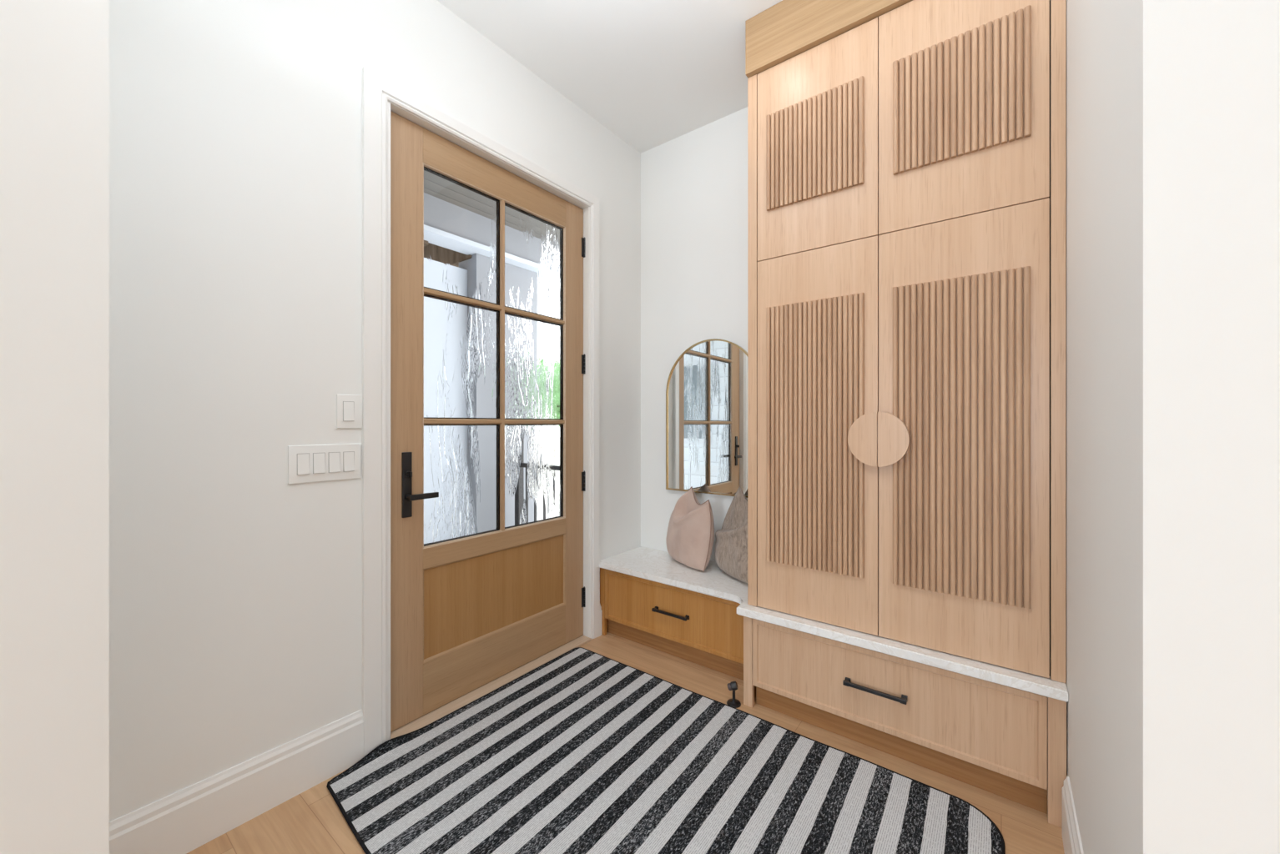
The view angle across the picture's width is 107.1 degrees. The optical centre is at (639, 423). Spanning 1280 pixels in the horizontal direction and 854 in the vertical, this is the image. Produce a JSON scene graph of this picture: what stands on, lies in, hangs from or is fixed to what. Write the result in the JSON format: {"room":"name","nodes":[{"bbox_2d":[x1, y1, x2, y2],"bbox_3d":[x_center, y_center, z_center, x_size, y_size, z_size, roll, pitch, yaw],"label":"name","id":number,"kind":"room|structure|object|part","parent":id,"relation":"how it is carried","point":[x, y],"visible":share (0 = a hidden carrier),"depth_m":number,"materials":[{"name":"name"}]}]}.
{"room":"entryway","nodes":[
{"label":"entryway","id":0,"kind":"room"},
{"bbox_2d":[0,0,109,853],"bbox_3d":[-3.532,-0.264,-1.829,0.595,2.957,7.406,0,0,37],"label":"wall","id":1,"kind":"structure","parent":0,"point":[54,54],"depth_m":0.88,"materials":[{"name":"paint"}]},
{"bbox_2d":[109,0,640,821],"bbox_3d":[-0.728,-0.264,2.211,0.150,2.957,2.519,0,0,37],"label":"wall","id":2,"kind":"structure","parent":0,"point":[235,126],"depth_m":1.47,"materials":[{"name":"paint"}]},
{"bbox_2d":[109,709,363,853],"bbox_3d":[-1.200,1.126,1.455,0.016,0.178,0.648,0,0,37],"label":"baseboard","id":3,"kind":"structure","parent":2,"relation":"attached to","point":[181,822],"depth_m":1.43,"materials":[{"name":"paint"}]},
{"bbox_2d":[287,443,361,484],"bbox_3d":[-1.076,0.134,1.621,0.011,0.124,0.218,0,0,37],"label":"light switch","id":4,"kind":"object","parent":2,"relation":"attached to","point":[306,464],"visible":1,"depth_m":1.61,"materials":[{"name":"plastic"}]},
{"bbox_3d":[-1.089,0.134,1.605,0.002,0.070,0.036,0,0,37],"label":"switch frame","id":5,"kind":"part","parent":4,"relation":"part of","materials":[{"name":"white plastic"}]},
{"bbox_3d":[-1.060,0.134,1.642,0.002,0.070,0.036,0,0,37],"label":"switch frame","id":6,"kind":"part","parent":4,"relation":"part of","materials":[{"name":"white plastic"}]},
{"bbox_3d":[-1.033,0.134,1.678,0.002,0.070,0.036,0,0,37],"label":"switch frame","id":7,"kind":"part","parent":4,"relation":"part of","materials":[{"name":"white plastic"}]},
{"bbox_2d":[336,394,362,428],"bbox_3d":[-1.031,-0.043,1.681,0.011,0.120,0.082,0,0,37],"label":"light switch","id":8,"kind":"object","parent":2,"relation":"attached to","point":[349,407],"visible":1,"depth_m":1.68,"materials":[{"name":"plastic"}]},
{"bbox_3d":[-1.033,-0.044,1.677,0.002,0.070,0.036,0,0,37],"label":"switch frame","id":9,"kind":"part","parent":8,"relation":"part of","materials":[{"name":"white plastic"}]},
{"bbox_2d":[362,66,599,756],"bbox_3d":[-0.680,-0.036,2.257,0.170,2.503,1.258,0,0,37],"label":"door frame","id":10,"kind":"structure","parent":2,"relation":"attached to","point":[377,90],"depth_m":1.77,"materials":[{"name":"paint"}]},
{"bbox_2d":[390,110,585,732],"bbox_3d":[-0.664,-0.009,2.273,0.153,2.415,1.091,0,0,37],"label":"door","id":11,"kind":"structure","parent":2,"relation":"in","point":[488,360],"depth_m":2.15,"materials":[{"name":"brown wood"}]},
{"bbox_3d":[-0.928,0.243,1.883,0.010,0.260,0.038,0,0,37],"label":"handle","id":12,"kind":"part","parent":11,"relation":"part of","materials":[{"name":"black metal"}]},
{"bbox_3d":[-0.877,0.291,1.905,0.045,0.022,0.118,0,0,37],"label":"lever","id":13,"kind":"part","parent":11,"relation":"part of","materials":[{"name":"black metal"}]},
{"bbox_3d":[-0.783,-0.816,2.104,0.004,0.506,0.382,0,0,37],"label":"glass pane","id":14,"kind":"part","parent":11,"relation":"part of","materials":[{"name":"white"}]},
{"bbox_3d":[-0.783,-0.280,2.104,0.004,0.519,0.382,0,0,37],"label":"glass pane","id":15,"kind":"part","parent":11,"relation":"part of","materials":[{"name":"white"}]},
{"bbox_3d":[-0.783,0.257,2.104,0.004,0.508,0.382,0,0,37],"label":"glass pane","id":16,"kind":"part","parent":11,"relation":"part of","materials":[{"name":"white"}]},
{"bbox_3d":[-0.664,0.791,2.272,0.022,0.388,0.801,0,0,37],"label":"panel","id":17,"kind":"part","parent":11,"relation":"part of","materials":[{"name":"brown wood"}]},
{"bbox_3d":[-0.665,-1.145,2.272,0.045,0.143,0.801,0,0,37],"label":"rail","id":18,"kind":"part","parent":11,"relation":"part of","materials":[{"name":"brown wood"}]},
{"bbox_3d":[-0.652,0.791,2.263,0.011,0.388,0.801,0,0,37],"label":"panel moulding","id":19,"kind":"part","parent":11,"relation":"part of","materials":[{"name":"brown wood"}]},
{"bbox_3d":[-0.665,0.556,2.272,0.045,0.082,0.801,0,0,37],"label":"rail","id":20,"kind":"part","parent":11,"relation":"part of","materials":[{"name":"brown wood"}]},
{"bbox_3d":[-0.665,1.092,2.272,0.045,0.214,0.801,0,0,37],"label":"rail","id":21,"kind":"part","parent":11,"relation":"part of","materials":[{"name":"brown wood"}]},
{"bbox_3d":[-0.536,-0.816,2.429,0.004,0.506,0.388,0,0,37],"label":"glass pane","id":22,"kind":"part","parent":11,"relation":"part of","materials":[{"name":"white"}]},
{"bbox_3d":[-0.536,-0.280,2.429,0.004,0.519,0.388,0,0,37],"label":"glass pane","id":23,"kind":"part","parent":11,"relation":"part of","materials":[{"name":"white"}]},
{"bbox_3d":[-0.536,0.257,2.429,0.004,0.508,0.388,0,0,37],"label":"glass pane","id":24,"kind":"part","parent":11,"relation":"part of","materials":[{"name":"white"}]},
{"bbox_2d":[390,635,591,739],"bbox_3d":[-0.669,1.210,2.270,0.172,0.014,1.088,0,0,37],"label":"door sill","id":25,"kind":"structure","parent":2,"relation":"attached to","point":[453,706],"depth_m":2.14,"materials":[{"name":"brown wood"}]},
{"bbox_2d":[410,635,581,722],"bbox_3d":[-0.664,-0.009,2.266,0.024,2.424,1.089,0,0,37],"label":"weatherstrip","id":26,"kind":"structure","parent":2,"relation":"attached to","point":[581,636],"depth_m":2.22,"materials":[{"name":"black"}]},
{"bbox_2d":[599,604,601,636],"bbox_3d":[-0.234,1.126,2.717,0.021,0.178,0.023,0,0,37],"label":"baseboard","id":27,"kind":"structure","parent":2,"relation":"attached to","point":[600,612],"depth_m":2.71,"materials":[{"name":"paint"}]},
{"bbox_2d":[437,0,782,153],"bbox_3d":[-0.989,-1.817,-2.201,5.300,0.150,10.100,0,0,37],"label":"ceiling","id":28,"kind":"structure","parent":0,"point":[654,73],"depth_m":2.21,"materials":[{"name":"paint"}]},
{"bbox_2d":[186,632,1064,853],"bbox_3d":[-0.989,1.275,-2.201,5.100,0.120,9.900,0,0,37],"label":"floor","id":29,"kind":"structure","parent":0,"point":[311,822],"depth_m":1.51,"materials":[{"name":"brown wood"}]},
{"bbox_2d":[326,647,1005,853],"bbox_3d":[0.015,1.198,1.513,1.831,0.033,1.254,0,0,37],"label":"striped rug","id":30,"kind":"object","parent":29,"relation":"on","point":[584,752],"visible":1,"depth_m":1.56,"materials":[{"name":"fabric"}]},
{"bbox_2d":[599,568,743,680],"bbox_3d":[0.258,1.019,2.587,0.954,0.392,0.421,0,0,37],"label":"drawer","id":31,"kind":"object","parent":29,"relation":"on","point":[707,631],"visible":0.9,"depth_m":2.43,"materials":[{"name":"brown wood"}]},
{"bbox_3d":[0.155,0.973,2.422,0.209,0.019,0.035,0,0,37],"label":"pull handle","id":32,"kind":"part","parent":31,"relation":"part of","materials":[{"name":"black metal"}]},
{"bbox_2d":[726,681,740,708],"bbox_3d":[0.407,1.166,2.050,0.061,0.098,0.061,0,0,37],"label":"door stop","id":33,"kind":"object","parent":29,"relation":"on","point":[733,686],"visible":0.99,"depth_m":2.04,"materials":[{"name":"black metal"}]},
{"bbox_3d":[0.407,1.174,2.050,0.017,0.062,0.017,0,0,37],"label":"stem","id":34,"kind":"part","parent":33,"relation":"part of","materials":[{"name":"black metal"}]},
{"bbox_2d":[743,616,1066,828],"bbox_3d":[1.012,1.019,1.927,1.041,0.392,0.554,0,0,37],"label":"drawer","id":35,"kind":"object","parent":29,"relation":"on","point":[1010,743],"visible":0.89,"depth_m":1.66,"materials":[{"name":"brown wood"}]},
{"bbox_2d":[599,546,1068,702],"bbox_3d":[0.633,0.806,2.219,2.001,0.032,0.552,0,0,37],"label":"countertop","id":36,"kind":"structure","parent":35,"relation":"on","point":[657,566],"depth_m":1.89,"materials":[{"name":"stone"}]},
{"bbox_2d":[665,486,714,571],"bbox_3d":[0.274,0.574,2.664,0.168,0.432,0.411,0,0,-24],"label":"throw pillow","id":37,"kind":"object","parent":36,"relation":"on","point":[690,534],"visible":1,"depth_m":2.55,"materials":[{"name":"fabric"}]},
{"bbox_2d":[714,485,747,584],"bbox_3d":[0.520,0.560,2.429,0.169,0.457,0.417,0,0,-24],"label":"throw pillow","id":38,"kind":"object","parent":36,"relation":"on","point":[731,543],"visible":0.55,"depth_m":2.42,"materials":[{"name":"beige fabric"}]},
{"bbox_2d":[745,0,1066,683],"bbox_3d":[1.021,-0.476,1.933,1.035,2.530,0.537,0,0,37],"label":"tall cabinet","id":39,"kind":"object","parent":36,"relation":"on","point":[907,158],"visible":1,"depth_m":1.69,"materials":[{"name":"brown wood"}]},
{"bbox_3d":[0.688,0.044,1.888,0.381,1.069,0.018,0,0,37],"label":"reeded panel","id":40,"kind":"part","parent":39,"relation":"part of","materials":[{"name":"brown wood"}]},
{"bbox_3d":[0.687,-1.102,1.889,0.380,0.398,0.018,0,0,37],"label":"reeded panel","id":41,"kind":"part","parent":39,"relation":"part of","materials":[{"name":"brown wood"}]},
{"bbox_3d":[0.698,0.044,1.901,0.471,1.482,0.019,0,0,37],"label":"door","id":42,"kind":"part","parent":39,"relation":"part of","materials":[{"name":"brown wood"}]},
{"bbox_3d":[0.698,-1.103,1.901,0.471,0.805,0.019,0,0,37],"label":"door","id":43,"kind":"part","parent":39,"relation":"part of","materials":[{"name":"brown wood"}]},
{"bbox_3d":[0.880,-1.625,1.748,1.035,0.232,0.044,0,0,37],"label":"crown","id":44,"kind":"part","parent":39,"relation":"part of","materials":[{"name":"brown wood"}]},
{"bbox_3d":[0.832,0.057,1.763,0.100,0.200,0.038,0,0,37],"label":"half round handle","id":45,"kind":"part","parent":39,"relation":"part of","materials":[{"name":"brown wood"}]},
{"bbox_3d":[0.913,0.057,1.701,0.100,0.200,0.038,0,0,37],"label":"half round handle","id":46,"kind":"part","parent":39,"relation":"part of","materials":[{"name":"brown wood"}]},
{"bbox_3d":[1.069,0.043,1.597,0.386,1.071,0.018,0,0,37],"label":"reeded panel","id":47,"kind":"part","parent":39,"relation":"part of","materials":[{"name":"brown wood"}]},
{"bbox_3d":[1.070,-1.105,1.596,0.385,0.403,0.018,0,0,37],"label":"reeded panel","id":48,"kind":"part","parent":39,"relation":"part of","materials":[{"name":"brown wood"}]},
{"bbox_3d":[1.078,0.044,1.611,0.478,1.482,0.019,0,0,37],"label":"door","id":49,"kind":"part","parent":39,"relation":"part of","materials":[{"name":"brown wood"}]},
{"bbox_3d":[1.078,-1.103,1.611,0.478,0.805,0.019,0,0,37],"label":"door","id":50,"kind":"part","parent":39,"relation":"part of","materials":[{"name":"brown wood"}]},
{"bbox_3d":[0.853,0.972,1.722,0.209,0.019,0.035,0,0,37],"label":"pull handle","id":51,"kind":"part","parent":35,"relation":"part of","materials":[{"name":"black metal"}]},
{"bbox_2d":[640,106,747,561],"bbox_3d":[0.867,-0.264,2.484,2.353,2.957,0.150,0,0,37],"label":"wall","id":52,"kind":"structure","parent":0,"point":[694,183],"depth_m":2.86,"materials":[{"name":"paint"}]},
{"bbox_2d":[665,338,747,498],"bbox_3d":[0.409,-0.041,2.722,0.610,0.888,0.025,0,0,37],"label":"arched mirror","id":53,"kind":"object","parent":52,"relation":"attached to","point":[707,389],"visible":0.74,"depth_m":2.73,"materials":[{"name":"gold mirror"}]},
{"bbox_2d":[1066,0,1279,853],"bbox_3d":[2.366,-0.264,0.414,2.942,2.957,1.619,0,0,37],"label":"wall","id":54,"kind":"structure","parent":0,"point":[1173,106],"depth_m":0.65,"materials":[{"name":"paint"}]},
{"bbox_2d":[1061,776,1083,853],"bbox_3d":[0.971,1.126,1.025,0.016,0.178,0.928,0,0,37],"label":"baseboard","id":55,"kind":"structure","parent":54,"relation":"attached to","point":[1072,844],"depth_m":1.28,"materials":[{"name":"paint"}]}
]}

